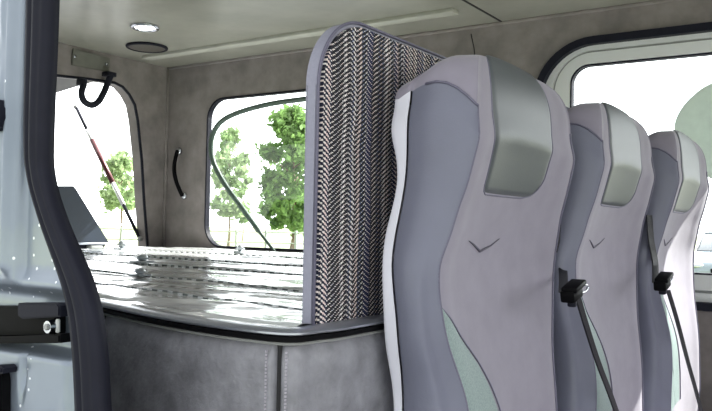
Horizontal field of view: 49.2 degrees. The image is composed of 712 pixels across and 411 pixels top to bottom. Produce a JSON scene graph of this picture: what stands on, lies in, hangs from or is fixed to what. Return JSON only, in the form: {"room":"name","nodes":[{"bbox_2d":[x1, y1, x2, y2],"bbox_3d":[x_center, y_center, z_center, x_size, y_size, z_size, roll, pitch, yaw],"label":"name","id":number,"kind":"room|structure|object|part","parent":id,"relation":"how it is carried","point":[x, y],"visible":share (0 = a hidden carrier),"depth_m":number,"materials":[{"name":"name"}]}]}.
{"room":"vehicle interior","nodes":[
{"label":"vehicle interior","id":0,"kind":"room"},
{"bbox_2d":[0,0,111,410],"bbox_3d":[-1.025,0.305,1.271,1.961,1.913,0.078,0,-2,34],"label":"door frame","id":1,"kind":"structure","parent":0,"point":[42,259],"depth_m":0.79,"materials":[{"name":"silver metal"}]},
{"bbox_2d":[0,100,5,130],"bbox_3d":[-0.381,-0.098,0.830,0.027,0.036,0.022,0,-2,34],"label":"buffer","id":2,"kind":"object","parent":1,"relation":"attached to","point":[2,108],"visible":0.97,"depth_m":0.82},
{"bbox_2d":[0,364,16,410],"bbox_3d":[-0.376,0.207,0.813,0.044,0.084,0.019,0,-2,34],"label":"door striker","id":3,"kind":"structure","parent":1,"relation":"in","point":[5,369],"depth_m":0.81,"materials":[{"name":"black plastic"}]},
{"bbox_2d":[0,302,70,343],"bbox_3d":[-0.358,0.125,0.820,0.188,0.057,0.027,0,-2,34],"label":"bracket","id":4,"kind":"object","parent":1,"relation":"attached to","point":[26,322],"visible":0.94,"depth_m":0.79,"materials":[{"name":"black plastic"}]},
{"bbox_3d":[-0.365,0.128,0.833,0.162,0.052,0.013,0,-2,34],"label":"plate","id":5,"kind":"part","parent":4,"relation":"part of","materials":[{"name":"black plastic"}]},
{"bbox_3d":[-0.317,0.107,0.788,0.071,0.021,0.012,0,-2,34],"label":"plate","id":6,"kind":"part","parent":4,"relation":"part of","materials":[{"name":"black plastic"}]},
{"bbox_3d":[-0.395,0.017,0.856,0.387,1.293,0.047,0,-2,38],"label":"pillar panel","id":7,"kind":"part","parent":1,"relation":"part of","materials":[{"name":"silver metal"}]},
{"bbox_2d":[57,42,166,246],"bbox_3d":[-1.314,0.181,2.542,0.062,1.613,1.840,0,-2,34],"label":"wall","id":8,"kind":"structure","parent":0,"point":[141,86],"depth_m":3.17,"materials":[{"name":"fabric"}]},
{"bbox_2d":[56,78,91,92],"bbox_3d":[-1.716,-0.533,2.767,0.780,0.165,1.520,0,-2,34],"label":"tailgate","id":9,"kind":"object","parent":8,"relation":"attached to","point":[63,84],"visible":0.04,"depth_m":3.19,"materials":[{"name":"grey metal"}]},
{"bbox_2d":[71,48,109,70],"bbox_3d":[-1.000,-0.548,2.942,0.014,0.064,0.169,0,-2,34],"label":"cover plate","id":10,"kind":"object","parent":8,"relation":"attached to","point":[80,58],"visible":0.95,"depth_m":2.93,"materials":[{"name":"metal"}]},
{"bbox_2d":[76,71,116,107],"bbox_3d":[-0.984,-0.439,2.941,0.044,0.152,0.162,0,-2,34],"label":"loop","id":11,"kind":"object","parent":8,"relation":"hanging from","point":[82,83],"visible":1,"depth_m":2.92,"materials":[{"name":"black rubber"}]},
{"bbox_2d":[73,105,142,241],"bbox_3d":[-1.071,-0.153,3.341,0.513,0.602,0.022,0,-2,38],"label":"gas strut","id":12,"kind":"object","parent":8,"relation":"attached to","point":[92,140],"visible":1,"depth_m":3.33,"materials":[{"name":"black metal"}]},
{"bbox_3d":[-1.222,-0.385,3.467,0.108,0.125,0.014,0,-2,38],"label":"rod","id":13,"kind":"part","parent":12,"relation":"part of","materials":[{"name":"black metal"}]},
{"bbox_3d":[-0.931,0.065,3.222,0.133,0.154,0.014,0,-2,38],"label":"rod","id":14,"kind":"part","parent":12,"relation":"part of","materials":[{"name":"metal"}]},
{"bbox_2d":[162,67,168,246],"bbox_3d":[-0.795,-0.181,3.251,0.011,0.793,0.012,0,-2,34],"label":"trim","id":15,"kind":"structure","parent":8,"relation":"attached to","point":[167,74],"depth_m":3.25,"materials":[{"name":"fabric"}]},
{"bbox_2d":[58,0,651,67],"bbox_3d":[0.380,-0.623,1.457,4.100,0.072,1.860,0,-2,34],"label":"ceiling","id":16,"kind":"structure","parent":0,"point":[193,31],"depth_m":2.44,"materials":[{"name":"smooth light beige plastic"}]},
{"bbox_2d":[130,22,159,31],"bbox_3d":[-0.697,-0.590,2.570,0.096,0.016,0.096,0,-2,34],"label":"recessed light","id":17,"kind":"object","parent":16,"relation":"in","point":[138,26],"visible":1,"depth_m":2.56,"materials":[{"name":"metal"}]},
{"bbox_2d":[126,42,167,52],"bbox_3d":[-0.771,-0.583,2.868,0.152,0.012,0.152,0,-2,34],"label":"ceiling speaker","id":18,"kind":"object","parent":16,"relation":"attached to","point":[144,47],"visible":1,"depth_m":2.85,"materials":[{"name":"black plastic"}]},
{"bbox_2d":[129,45,164,51],"bbox_3d":[-0.770,-0.584,2.868,0.136,0.009,0.136,0,-2,34],"label":"grille","id":19,"kind":"object","parent":18,"relation":"attached to","point":[138,48],"depth_m":2.87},
{"bbox_3d":[-0.264,-0.577,2.676,1.350,0.014,0.045,0,-2,34],"label":"rail","id":20,"kind":"part","parent":16,"relation":"part of","materials":[{"name":"plastic"}]},
{"bbox_2d":[165,0,711,410],"bbox_3d":[0.844,0.214,2.150,4.100,1.613,0.022,0,-2,34],"label":"wall","id":21,"kind":"structure","parent":0,"point":[529,45],"depth_m":2.88,"materials":[{"name":"fabric"}]},
{"bbox_2d":[172,147,186,199],"bbox_3d":[-0.725,-0.132,3.175,0.061,0.216,0.060,0,-2,34],"label":"grab bar","id":22,"kind":"object","parent":21,"relation":"attached to","point":[178,151],"visible":1,"depth_m":3.16,"materials":[{"name":"black plastic"}]},
{"bbox_2d":[204,89,305,250],"bbox_3d":[-0.164,-0.130,2.840,1.045,0.595,0.023,0,-2,34],"label":"window","id":23,"kind":"structure","parent":21,"relation":"in","point":[213,106],"depth_m":3.12,"materials":[{"name":"black rubber"}]},
{"bbox_2d":[208,96,305,251],"bbox_3d":[-0.344,-0.094,2.934,0.591,0.614,0.019,0,-2,34],"label":"rod","id":24,"kind":"object","parent":21,"relation":"attached to","point":[222,120],"visible":0.79,"depth_m":3.00,"materials":[{"name":"grey metal"}]},
{"bbox_2d":[168,0,680,69],"bbox_3d":[0.861,-0.568,2.154,3.980,0.012,0.011,0,-2,34],"label":"trim","id":25,"kind":"structure","parent":21,"relation":"attached to","point":[652,1],"depth_m":2.46,"materials":[{"name":"plastic"}]},
{"bbox_2d":[537,22,711,311],"bbox_3d":[1.240,-0.103,1.906,1.672,0.772,0.062,0,-2,34],"label":"window","id":26,"kind":"structure","parent":21,"relation":"in","point":[560,72],"depth_m":2.21,"materials":[{"name":"black rubber"}]},
{"bbox_2d":[674,83,711,178],"bbox_3d":[0.988,-0.206,2.069,0.267,0.308,0.005,0,-2,34],"label":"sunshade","id":27,"kind":"object","parent":26,"relation":"attached to","point":[694,119],"visible":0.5,"depth_m":2.10,"materials":[{"name":"green fabric"}]},
{"bbox_3d":[0.347,1.023,1.415,4.100,0.060,1.800,0,-2,34],"label":"floor","id":28,"kind":"structure","parent":0,"visible":0},
{"bbox_2d":[101,300,393,410],"bbox_3d":[-0.426,0.568,1.955,1.954,0.845,1.609,0,-2,34],"label":"panel","id":29,"kind":"object","parent":28,"relation":"on","point":[159,360],"visible":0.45,"depth_m":0.84,"materials":[{"name":"grey leather"}]},
{"bbox_3d":[-0.212,0.405,0.885,0.328,0.527,0.027,0,-2,42],"label":"leather panel","id":30,"kind":"part","parent":29,"relation":"part of","materials":[{"name":"grey leather"}]},
{"bbox_2d":[81,245,311,327],"bbox_3d":[-0.425,0.140,1.977,1.928,0.013,1.587,0,-2,34],"label":"plastic film","id":31,"kind":"object","parent":29,"relation":"on","point":[252,287],"visible":0.45,"depth_m":1.33,"materials":[{"name":"clear plastic"}]},
{"bbox_2d":[58,186,109,248],"bbox_3d":[-1.019,0.043,2.661,0.138,0.220,0.357,0,-2,34],"label":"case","id":32,"kind":"object","parent":31,"relation":"on","point":[88,233],"visible":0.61,"depth_m":2.68,"materials":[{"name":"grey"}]},
{"bbox_2d":[114,240,129,249],"bbox_3d":[-0.778,0.133,2.587,0.044,0.036,0.040,0,-2,34],"label":"clip","id":33,"kind":"object","parent":31,"relation":"on","point":[122,243],"visible":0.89,"depth_m":2.58,"materials":[{"name":"silver metal"}]},
{"bbox_3d":[-0.778,0.129,2.587,0.025,0.027,0.026,0,-2,34],"label":"knob","id":34,"kind":"part","parent":33,"relation":"part of","materials":[{"name":"silver metal"}]},
{"bbox_2d":[128,268,151,276],"bbox_3d":[-0.398,0.123,1.435,0.035,0.015,0.032,0,-2,34],"label":"clip","id":35,"kind":"object","parent":31,"relation":"on","point":[139,272],"visible":1,"depth_m":1.43,"materials":[{"name":"silver metal"}]},
{"bbox_3d":[-0.398,0.121,1.435,0.020,0.011,0.020,0,-2,34],"label":"knob","id":36,"kind":"part","parent":35,"relation":"part of","materials":[{"name":"silver metal"}]},
{"bbox_2d":[129,254,154,263],"bbox_3d":[-0.516,0.128,1.878,0.048,0.021,0.044,0,-2,34],"label":"clip","id":37,"kind":"object","parent":31,"relation":"on","point":[141,258],"visible":1,"depth_m":1.87,"materials":[{"name":"silver metal"}]},
{"bbox_3d":[-0.516,0.126,1.878,0.027,0.016,0.028,0,-2,34],"label":"knob","id":38,"kind":"part","parent":37,"relation":"part of","materials":[{"name":"silver metal"}]},
{"bbox_2d":[233,245,246,253],"bbox_3d":[-0.384,0.144,2.576,0.035,0.029,0.032,0,-2,34],"label":"clip","id":39,"kind":"object","parent":31,"relation":"on","point":[239,248],"visible":1,"depth_m":2.57,"materials":[{"name":"silver metal"}]},
{"bbox_3d":[-0.384,0.141,2.576,0.020,0.022,0.020,0,-2,34],"label":"knob","id":40,"kind":"part","parent":39,"relation":"part of","materials":[{"name":"silver metal"}]},
{"bbox_3d":[-0.419,0.149,1.963,1.954,0.007,1.602,0,-2,34],"label":"metal trim","id":41,"kind":"part","parent":29,"relation":"part of","materials":[{"name":"silver metal"}]},
{"bbox_3d":[-0.419,0.156,1.963,1.954,0.007,1.602,0,-2,34],"label":"rubber trim","id":42,"kind":"part","parent":29,"relation":"part of","materials":[{"name":"black plastic"}]},
{"bbox_3d":[0.357,0.429,1.405,0.030,0.527,1.538,0,-2,34],"label":"leather panel","id":43,"kind":"part","parent":29,"relation":"part of","materials":[{"name":"grey leather"}]},
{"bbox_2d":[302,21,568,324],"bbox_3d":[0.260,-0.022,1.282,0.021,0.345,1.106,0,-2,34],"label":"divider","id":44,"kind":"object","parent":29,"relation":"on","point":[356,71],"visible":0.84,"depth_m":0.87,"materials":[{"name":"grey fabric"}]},
{"bbox_2d":[382,55,574,410],"bbox_3d":[0.331,0.400,0.883,0.516,1.158,0.406,0,-2,34],"label":"seat","id":45,"kind":"object","parent":28,"relation":"on","point":[484,152],"visible":1,"depth_m":0.90,"materials":[{"name":"leather"}]},
{"bbox_2d":[553,102,654,410],"bbox_3d":[0.569,0.413,1.205,0.516,1.158,0.406,0,-2,34],"label":"seat","id":46,"kind":"object","parent":28,"relation":"on","point":[612,183],"visible":0.87,"depth_m":1.26,"materials":[{"name":"leather"}]},
{"bbox_2d":[556,225,618,410],"bbox_3d":[0.354,0.237,1.179,0.084,0.442,0.391,0,-2,34],"label":"belt","id":47,"kind":"object","parent":46,"relation":"attached to","point":[571,292],"visible":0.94,"depth_m":1.07,"materials":[{"name":"black fabric"}]},
{"bbox_2d":[637,130,709,410],"bbox_3d":[0.815,0.426,1.528,0.516,1.158,0.406,0,-2,34],"label":"seat","id":48,"kind":"object","parent":28,"relation":"on","point":[680,193],"visible":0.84,"depth_m":1.54,"materials":[{"name":"leather"}]},
{"bbox_2d":[646,215,702,410],"bbox_3d":[0.668,0.315,1.592,0.066,0.584,0.590,0,-2,34],"label":"belt","id":49,"kind":"object","parent":48,"relation":"attached to","point":[661,281],"visible":1,"depth_m":1.47,"materials":[{"name":"black fabric"}]},
{"label":"outside","id":50,"kind":"structure","parent":0,"visible":0},
{"bbox_2d":[99,225,700,250],"bbox_3d":[16.866,3.316,60.882,320.000,0.001,320.000,0,-2,34],"label":"ground","id":51,"kind":"structure","parent":50,"point":[109,233],"depth_m":79.03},
{"bbox_2d":[97,150,134,240],"bbox_3d":[-10.297,-0.176,34.076,2.226,4.562,2.348,1,-1,10],"label":"leafy tree","id":52,"kind":"object","parent":51,"relation":"on","point":[119,163],"visible":0.76,"depth_m":33.62,"materials":[{"name":"green plant"}]},
{"bbox_2d":[100,227,303,248],"bbox_3d":[-4.483,1.401,25.965,13.273,1.220,0.099,1,-1,9],"label":"fence","id":53,"kind":"object","parent":51,"relation":"on","point":[121,229],"visible":0.2,"depth_m":25.84,"materials":[{"name":"metal"}]},
{"bbox_3d":[-7.988,1.345,26.505,0.080,1.220,0.080,0,-2,34],"label":"post","id":54,"kind":"part","parent":53,"relation":"part of","materials":[{"name":"metal"}]},
{"bbox_3d":[-4.472,0.862,25.978,13.174,0.038,0.044,1,-1,9],"label":"rail","id":55,"kind":"part","parent":53,"relation":"part of","materials":[{"name":"metal"}]},
{"bbox_3d":[-4.479,1.212,25.970,13.174,0.038,0.044,1,-1,9],"label":"rail","id":56,"kind":"part","parent":53,"relation":"part of","materials":[{"name":"metal"}]},
{"bbox_3d":[-3.982,1.409,25.888,0.080,1.220,0.080,0,-2,34],"label":"post","id":57,"kind":"part","parent":53,"relation":"part of","materials":[{"name":"metal"}]},
{"bbox_3d":[-2.981,1.426,25.733,0.080,1.220,0.080,0,-2,34],"label":"post","id":58,"kind":"part","parent":53,"relation":"part of","materials":[{"name":"metal"}]},
{"bbox_3d":[-1.980,1.442,25.579,0.080,1.220,0.080,0,-2,34],"label":"post","id":59,"kind":"part","parent":53,"relation":"part of","materials":[{"name":"metal"}]},
{"bbox_2d":[210,126,254,245],"bbox_3d":[-6.810,-0.970,42.113,2.610,6.696,2.690,1,-1,3],"label":"leafy tree","id":60,"kind":"object","parent":51,"relation":"on","point":[229,137],"visible":0.88,"depth_m":41.75,"materials":[{"name":"green plant"}]},
{"bbox_2d":[234,205,251,241],"bbox_3d":[-8.716,1.249,60.001,1.396,3.072,1.568,0,-2,34],"label":"leafy tree","id":61,"kind":"object","parent":51,"relation":"on","point":[243,220],"visible":0.31,"depth_m":59.86,"materials":[{"name":"green plant"}]},
{"bbox_2d":[253,103,305,248],"bbox_3d":[-3.088,-1.438,40.145,4.483,7.715,4.816,2,-2,-20],"label":"leafy tree","id":62,"kind":"object","parent":51,"relation":"on","point":[288,125],"visible":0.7,"depth_m":38.97,"materials":[{"name":"green plant"}]},
{"bbox_2d":[694,231,711,272],"bbox_3d":[9.146,1.368,18.932,2.341,1.477,4.323,0,-2,34],"label":"parked car","id":63,"kind":"object","parent":51,"relation":"on","point":[702,255],"visible":0.5,"depth_m":17.89,"materials":[{"name":"paint"}]}
]}

